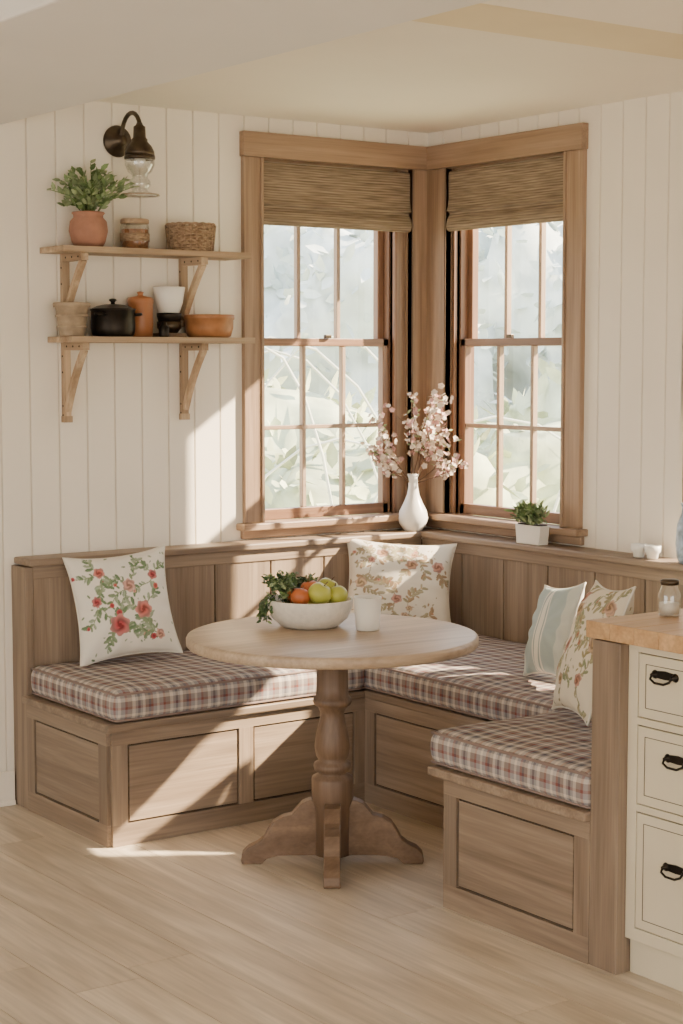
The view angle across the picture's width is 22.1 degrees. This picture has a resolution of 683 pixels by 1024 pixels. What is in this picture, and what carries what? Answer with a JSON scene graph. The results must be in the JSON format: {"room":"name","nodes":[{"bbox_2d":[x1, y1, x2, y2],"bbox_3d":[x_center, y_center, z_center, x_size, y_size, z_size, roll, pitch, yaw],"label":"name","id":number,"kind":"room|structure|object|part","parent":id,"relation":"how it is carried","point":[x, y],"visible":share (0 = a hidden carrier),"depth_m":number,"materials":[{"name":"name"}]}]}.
{"room":"breakfast nook","nodes":[
{"label":"breakfast nook","id":0,"kind":"room"},
{"bbox_2d":[0,101,427,771],"bbox_3d":[-2.288,-0.202,5.750,6.710,2.920,0.122,-4,6,-36],"label":"wall","id":1,"kind":"structure","parent":0,"point":[126,472],"depth_m":6.67,"materials":[{"name":"white wood"}]},
{"bbox_2d":[0,770,15,806],"bbox_3d":[-3.094,1.147,5.194,4.618,0.130,0.024,-4,6,-36],"label":"baseboard","id":2,"kind":"structure","parent":1,"relation":"attached to","point":[7,778],"depth_m":6.52,"materials":[{"name":"beige wood"}]},
{"bbox_2d":[103,110,159,196],"bbox_3d":[-0.776,-1.332,6.516,0.147,0.322,0.248,-4,6,-36],"label":"wall sconce","id":3,"kind":"object","parent":1,"relation":"attached to","point":[117,141],"visible":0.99,"depth_m":6.48,"materials":[{"name":"brown metal"}]},
{"bbox_3d":[-0.747,-1.300,6.477,0.039,0.052,0.038,-4,6,-36],"label":"bulb","id":4,"kind":"part","parent":3,"relation":"part of","materials":[{"name":"white glass"}]},
{"bbox_3d":[-0.747,-1.245,6.482,0.144,0.154,0.144,-4,6,-36],"label":"lamp shade","id":5,"kind":"part","parent":3,"relation":"part of","materials":[{"name":"clear glass"}]},
{"bbox_2d":[40,245,251,326],"bbox_3d":[-0.731,-0.848,6.626,0.807,0.284,0.192,-4,6,-36],"label":"wall shelf","id":6,"kind":"object","parent":1,"relation":"attached to","point":[68,253],"visible":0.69,"depth_m":6.52,"materials":[{"name":"brown wood"}]},
{"bbox_2d":[47,159,139,246],"bbox_3d":[-0.912,-1.140,6.440,0.350,0.329,0.221,-1,5,-12],"label":"potted plant","id":7,"kind":"object","parent":6,"relation":"on","point":[87,227],"visible":0.98,"depth_m":6.41,"materials":[{"name":"green plant"}]},
{"bbox_3d":[-0.934,-1.042,6.460,0.144,0.130,0.144,-4,6,-36],"label":"pot","id":8,"kind":"part","parent":7,"relation":"part of","materials":[{"name":"ceramic"}]},
{"bbox_2d":[120,218,149,247],"bbox_3d":[-0.778,-1.044,6.586,0.112,0.114,0.112,-4,6,-36],"label":"spice jar","id":9,"kind":"object","parent":6,"relation":"on","point":[130,238],"visible":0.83,"depth_m":6.54,"materials":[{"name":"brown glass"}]},
{"bbox_2d":[165,222,215,250],"bbox_3d":[-0.579,-1.052,6.711,0.198,0.110,0.198,-4,6,-36],"label":"wicker basket","id":10,"kind":"object","parent":6,"relation":"on","point":[199,236],"visible":0.92,"depth_m":6.63,"materials":[{"name":"brown wicker"}]},
{"bbox_2d":[48,336,254,422],"bbox_3d":[-0.714,-0.506,6.668,0.795,0.319,0.192,-4,6,-36],"label":"wall shelf","id":11,"kind":"object","parent":1,"relation":"attached to","point":[68,343],"visible":1,"depth_m":6.55,"materials":[{"name":"brown wood"}]},
{"bbox_2d":[53,302,90,335],"bbox_3d":[-0.992,-0.709,6.441,0.138,0.124,0.138,-4,6,-36],"label":"planter pot","id":12,"kind":"object","parent":11,"relation":"on","point":[71,317],"visible":0.98,"depth_m":6.39,"materials":[{"name":"beige wicker"}]},
{"bbox_2d":[90,298,142,336],"bbox_3d":[-0.853,-0.725,6.529,0.200,0.142,0.172,-4,6,-36],"label":"pot","id":13,"kind":"object","parent":11,"relation":"on","point":[109,320],"visible":0.97,"depth_m":6.46,"materials":[{"name":"black metal"}]},
{"bbox_2d":[127,291,153,336],"bbox_3d":[-0.765,-0.753,6.658,0.100,0.174,0.100,-4,6,-36],"label":"jug","id":14,"kind":"object","parent":11,"relation":"on","point":[142,304],"visible":0.84,"depth_m":6.62,"materials":[{"name":"orange ceramic"}]},
{"bbox_2d":[159,322,168,336],"bbox_3d":[-0.671,-0.690,6.614,0.040,0.056,0.040,-4,6,-36],"label":"bottle","id":15,"kind":"object","parent":11,"relation":"on","point":[163,329],"visible":0.99,"depth_m":6.60,"materials":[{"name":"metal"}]},
{"bbox_2d":[152,286,186,336],"bbox_3d":[-0.661,-0.766,6.713,0.124,0.192,0.124,-4,6,-36],"label":"stacked bowls","id":16,"kind":"object","parent":11,"relation":"on","point":[168,299],"visible":0.87,"depth_m":6.67,"materials":[{"name":"ceramic"}]},
{"bbox_2d":[183,314,233,337],"bbox_3d":[-0.514,-0.721,6.793,0.198,0.088,0.198,-4,6,-36],"label":"clay bowl","id":17,"kind":"object","parent":11,"relation":"on","point":[196,325],"visible":0.88,"depth_m":6.71,"materials":[{"name":"orange ceramic"}]},
{"bbox_2d":[236,512,401,538],"bbox_3d":[-0.028,0.055,7.320,0.960,0.065,0.105,-4,6,-36],"label":"sill","id":18,"kind":"structure","parent":1,"relation":"attached to","point":[377,521],"depth_m":7.24,"materials":[{"name":"brown wood"}]},
{"bbox_2d":[264,158,407,519],"bbox_3d":[-0.067,-0.702,7.335,0.780,1.520,0.130,-4,6,-36],"label":"window","id":19,"kind":"structure","parent":1,"relation":"in","point":[304,511],"depth_m":7.40,"materials":[{"name":"brown wood"}]},
{"bbox_2d":[264,162,411,232],"bbox_3d":[-0.019,-1.295,7.223,0.754,0.250,0.044,-4,6,-36],"label":"roman shade","id":20,"kind":"object","parent":19,"relation":"attached to","point":[295,195],"visible":1,"depth_m":7.21,"materials":[{"name":"brown wood"}]},
{"bbox_3d":[-0.102,-1.061,7.301,0.668,0.738,0.034,-4,6,-36],"label":"upper sash","id":21,"kind":"part","parent":19,"relation":"part of","materials":[{"name":"clear glass"}]},
{"bbox_2d":[239,122,588,528],"bbox_3d":[0.284,-0.728,6.958,1.076,1.558,1.105,-4,6,-36],"label":"window frame","id":22,"kind":"structure","parent":1,"relation":"attached to","point":[254,146],"depth_m":7.07,"materials":[{"name":"brown wood"}]},
{"bbox_2d":[0,802,682,1023],"bbox_3d":[0.094,1.489,2.488,6.600,0.080,8.200,-4,6,-36],"label":"floor","id":23,"kind":"structure","parent":0,"point":[172,930],"depth_m":4.96,"materials":[{"name":"brown wood"}]},
{"bbox_2d":[186,613,478,888],"bbox_3d":[-0.030,0.778,5.761,0.956,0.765,0.956,-4,6,-36],"label":"round pedestal table","id":24,"kind":"object","parent":23,"relation":"on","point":[332,824],"visible":0.96,"depth_m":5.71,"materials":[{"name":"brown wood"}]},
{"bbox_2d":[256,570,352,629],"bbox_3d":[-0.117,0.292,5.876,0.316,0.181,0.292,2,6,26],"label":"fruit bowl","id":25,"kind":"object","parent":24,"relation":"on","point":[305,604],"visible":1,"depth_m":5.80,"materials":[{"name":"white ceramic"}]},
{"bbox_2d":[353,595,381,631],"bbox_3d":[0.087,0.335,5.791,0.095,0.111,0.095,-4,6,-36],"label":"coffee cup","id":26,"kind":"object","parent":24,"relation":"on","point":[367,608],"visible":1,"depth_m":5.76,"materials":[{"name":"white ceramic"}]},
{"bbox_2d":[11,527,682,974],"bbox_3d":[0.337,0.673,6.019,1.980,0.930,2.637,-4,6,-36],"label":"bench","id":27,"kind":"object","parent":23,"relation":"on","point":[549,873],"visible":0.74,"depth_m":6.24,"materials":[{"name":"brown wood"}]},
{"bbox_2d":[31,650,364,722],"bbox_3d":[-0.527,0.609,6.477,1.070,0.119,0.663,-4,6,-36],"label":"seat cushion","id":28,"kind":"object","parent":27,"relation":"on","point":[138,687],"visible":0.73,"depth_m":6.20,"materials":[{"name":"fabric"}]},
{"bbox_2d":[62,545,182,665],"bbox_3d":[-0.807,0.345,6.463,0.423,0.428,0.187,-2,5,-21],"label":"floral throw pillow","id":29,"kind":"object","parent":28,"relation":"on","point":[122,605],"visible":1,"depth_m":6.41,"materials":[{"name":"fabric"}]},
{"bbox_2d":[360,383,468,530],"bbox_3d":[0.309,-0.225,7.333,0.362,0.630,0.315,-4,6,-36],"label":"vase","id":30,"kind":"object","parent":27,"relation":"on","point":[413,516],"visible":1,"depth_m":7.39,"materials":[{"name":"white ceramic"},{"name":"twig"},{"name":"pink blossom petals"}]},
{"bbox_2d":[363,634,568,720],"bbox_3d":[0.530,0.599,6.582,0.792,0.121,1.728,-4,6,-36],"label":"seat cushion","id":31,"kind":"object","parent":27,"relation":"on","point":[488,682],"visible":0.22,"depth_m":6.19,"materials":[{"name":"fabric"}]},
{"bbox_2d":[347,538,456,622],"bbox_3d":[0.236,0.301,7.181,0.491,0.392,0.206,0,5,-2],"label":"floral throw pillow","id":32,"kind":"object","parent":31,"relation":"on","point":[411,580],"visible":0.77,"depth_m":7.13,"materials":[{"name":"fabric"}]},
{"bbox_2d":[523,582,585,675],"bbox_3d":[0.733,0.411,6.059,0.150,0.369,0.375,-1,5,-14],"label":"striped throw pillow","id":33,"kind":"object","parent":31,"relation":"on","point":[554,615],"visible":0.76,"depth_m":5.98,"materials":[{"name":"fabric"}]},
{"bbox_2d":[430,709,591,808],"bbox_3d":[1.012,0.699,5.441,1.348,0.120,0.708,-4,6,-36],"label":"seat cushion","id":34,"kind":"object","parent":27,"relation":"on","point":[548,755],"visible":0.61,"depth_m":5.11,"materials":[{"name":"fabric"}]},
{"bbox_2d":[551,580,635,725],"bbox_3d":[0.774,0.427,5.413,0.204,0.448,0.449,-1,5,-11],"label":"floral throw pillow","id":35,"kind":"object","parent":34,"relation":"on","point":[573,687],"visible":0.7,"depth_m":5.32,"materials":[{"name":"fabric"}]},
{"bbox_2d":[504,499,549,544],"bbox_3d":[0.740,0.039,6.918,0.144,0.176,0.187,-4,6,-36],"label":"succulent planter","id":36,"kind":"object","parent":27,"relation":"on","point":[530,531],"visible":1,"depth_m":6.89,"materials":[{"name":"white ceramic"}]},
{"bbox_2d":[631,543,646,557],"bbox_3d":[1.097,0.142,6.457,0.062,0.050,0.062,-4,6,-36],"label":"tealight holder","id":37,"kind":"object","parent":27,"relation":"on","point":[638,550],"visible":0.96,"depth_m":6.44,"materials":[{"name":"white ceramic"}]},
{"bbox_2d":[644,545,660,559],"bbox_3d":[1.138,0.147,6.400,0.062,0.050,0.062,-4,6,-36],"label":"tealight holder","id":38,"kind":"object","parent":27,"relation":"on","point":[652,551],"visible":1,"depth_m":6.38,"materials":[{"name":"white ceramic"}]},
{"bbox_2d":[675,503,682,563],"bbox_3d":[1.246,0.076,6.261,0.100,0.216,0.100,-4,6,-36],"label":"porcelain vase","id":39,"kind":"object","parent":27,"relation":"on","point":[679,532],"visible":1,"depth_m":6.24,"materials":[{"name":"white ceramic"}]},
{"bbox_2d":[625,645,682,991],"bbox_3d":[1.808,0.822,4.443,1.432,0.908,1.649,-4,6,-36],"label":"base cabinet","id":40,"kind":"object","parent":23,"relation":"on","point":[654,833],"visible":0.97,"depth_m":4.62,"materials":[{"name":"beige paint"}]},
{"bbox_2d":[586,609,682,653],"bbox_3d":[1.724,0.347,4.389,1.303,0.046,1.824,-4,6,-36],"label":"countertop","id":41,"kind":"structure","parent":40,"relation":"on","point":[652,630],"depth_m":4.64,"materials":[{"name":"brown wood"}]},
{"bbox_2d":[658,578,680,615],"bbox_3d":[0.903,0.234,4.821,0.062,0.101,0.062,-4,6,-36],"label":"glass storage jar","id":42,"kind":"object","parent":41,"relation":"on","point":[666,608],"visible":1,"depth_m":4.80,"materials":[{"name":"clear glass"}]},
{"bbox_2d":[96,21,682,132],"bbox_3d":[0.089,-1.258,2.220,6.860,0.200,8.460,-4,6,-36],"label":"ceiling","id":43,"kind":"structure","parent":0,"point":[410,76],"depth_m":6.08,"materials":[{"name":"paint"}]},
{"bbox_2d":[0,0,490,123],"bbox_3d":[0.827,-1.174,2.778,0.840,0.165,8.188,-4,6,-36],"label":"ceiling beam","id":44,"kind":"structure","parent":43,"relation":"attached to","point":[55,55],"depth_m":4.60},
{"bbox_2d":[412,3,682,59],"bbox_3d":[0.968,-1.394,4.973,1.968,0.110,0.440,-4,6,-36],"label":"ceiling beam","id":45,"kind":"structure","parent":43,"relation":"attached to","point":[481,17],"depth_m":4.80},
{"bbox_2d":[426,91,682,558],"bbox_3d":[2.778,-0.081,4.362,0.122,2.920,8.310,-4,6,-36],"label":"wall","id":46,"kind":"structure","parent":0,"point":[633,460],"depth_m":6.55,"materials":[{"name":"white wood"}]},
{"bbox_2d":[451,153,562,524],"bbox_3d":[0.733,-0.689,7.183,0.130,1.520,0.749,-4,6,-36],"label":"window","id":47,"kind":"structure","parent":46,"relation":"in","point":[497,511],"depth_m":7.40,"materials":[{"name":"brown wood"}]},
{"bbox_2d":[446,156,562,231],"bbox_3d":[0.669,-1.283,7.089,0.044,0.250,0.723,-4,6,-36],"label":"roman shade","id":48,"kind":"object","parent":47,"relation":"attached to","point":[527,192],"visible":1,"depth_m":7.07,"materials":[{"name":"brown wood"}]},
{"bbox_3d":[0.751,-1.049,7.157,0.034,0.738,0.685,-4,6,-36],"label":"upper sash","id":49,"kind":"part","parent":47,"relation":"part of","materials":[{"name":"clear glass"}]},
{"bbox_2d":[506,334,513,337],"bbox_3d":[0.690,-0.720,7.163,0.018,0.015,0.030,-4,6,-36],"label":"sash lock","id":50,"kind":"object","parent":47,"relation":"attached to","point":[507,335],"visible":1,"depth_m":7.15,"materials":[{"name":"brown metal"}]},
{"bbox_2d":[426,512,587,545],"bbox_3d":[0.661,0.065,7.199,0.105,0.065,0.989,-4,6,-36],"label":"sill","id":51,"kind":"structure","parent":46,"relation":"attached to","point":[461,522],"depth_m":7.22,"materials":[{"name":"brown wood"}]},
{"bbox_2d":[483,0,682,33],"bbox_3d":[1.194,-1.347,4.663,1.968,0.150,0.329,-4,6,-36],"label":"ceiling beam","id":52,"kind":"structure","parent":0,"point":[659,15],"depth_m":4.34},
{"label":"outside","id":53,"kind":"structure","parent":0,"visible":0},
{"bbox_3d":[6.123,0.297,21.105,65.000,0.050,75.000,-4,6,-36],"label":"ground","id":54,"kind":"structure","parent":53,"visible":0},
{"bbox_2d":[265,368,297,389],"bbox_3d":[-1.583,0.029,17.002,4.568,2.915,4.418,1,5,10],"label":"hedge","id":55,"kind":"object","parent":54,"relation":"on","point":[281,380],"visible":0.02,"depth_m":16.34,"materials":[{"name":"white plant"}]},
{"bbox_2d":[264,225,519,422],"bbox_3d":[0.025,-2.769,29.547,6.329,7.805,6.899,2,5,20],"label":"tree","id":56,"kind":"object","parent":54,"relation":"on","point":[316,244],"visible":0.28,"depth_m":27.32,"materials":[{"name":"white plant"}]},
{"bbox_2d":[264,336,559,511],"bbox_3d":[0.316,0.057,10.604,9.013,2.259,1.904,0,5,-5],"label":"cane","id":57,"kind":"object","parent":54,"relation":"on","point":[275,352],"visible":0.12,"depth_m":10.85,"materials":[{"name":"plant"}]},
{"bbox_2d":[265,369,559,523],"bbox_3d":[-0.093,0.227,14.453,4.531,2.824,4.407,3,6,29],"label":"hedge","id":58,"kind":"object","parent":54,"relation":"on","point":[281,405],"visible":0.2,"depth_m":13.04,"materials":[{"name":"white plant"}]},
{"bbox_2d":[474,406,489,448],"bbox_3d":[1.507,0.079,16.600,3.832,2.293,3.589,-1,5,-6],"label":"hedge","id":59,"kind":"object","parent":54,"relation":"on","point":[483,445],"visible":0.02,"depth_m":16.39,"materials":[{"name":"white plant"}]},
{"bbox_2d":[474,358,560,524],"bbox_3d":[2.588,0.077,15.614,4.823,3.133,4.661,4,7,40],"label":"hedge","id":60,"kind":"object","parent":54,"relation":"on","point":[516,443],"visible":0.1,"depth_m":14.38,"materials":[{"name":"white plant"}]},
{"bbox_2d":[478,221,562,410],"bbox_3d":[3.835,-3.046,30.904,6.423,7.484,6.460,-4,6,-36],"label":"tree","id":61,"kind":"object","parent":54,"relation":"on","point":[525,238],"visible":0.11,"depth_m":28.64,"materials":[{"name":"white plant"}]}
]}

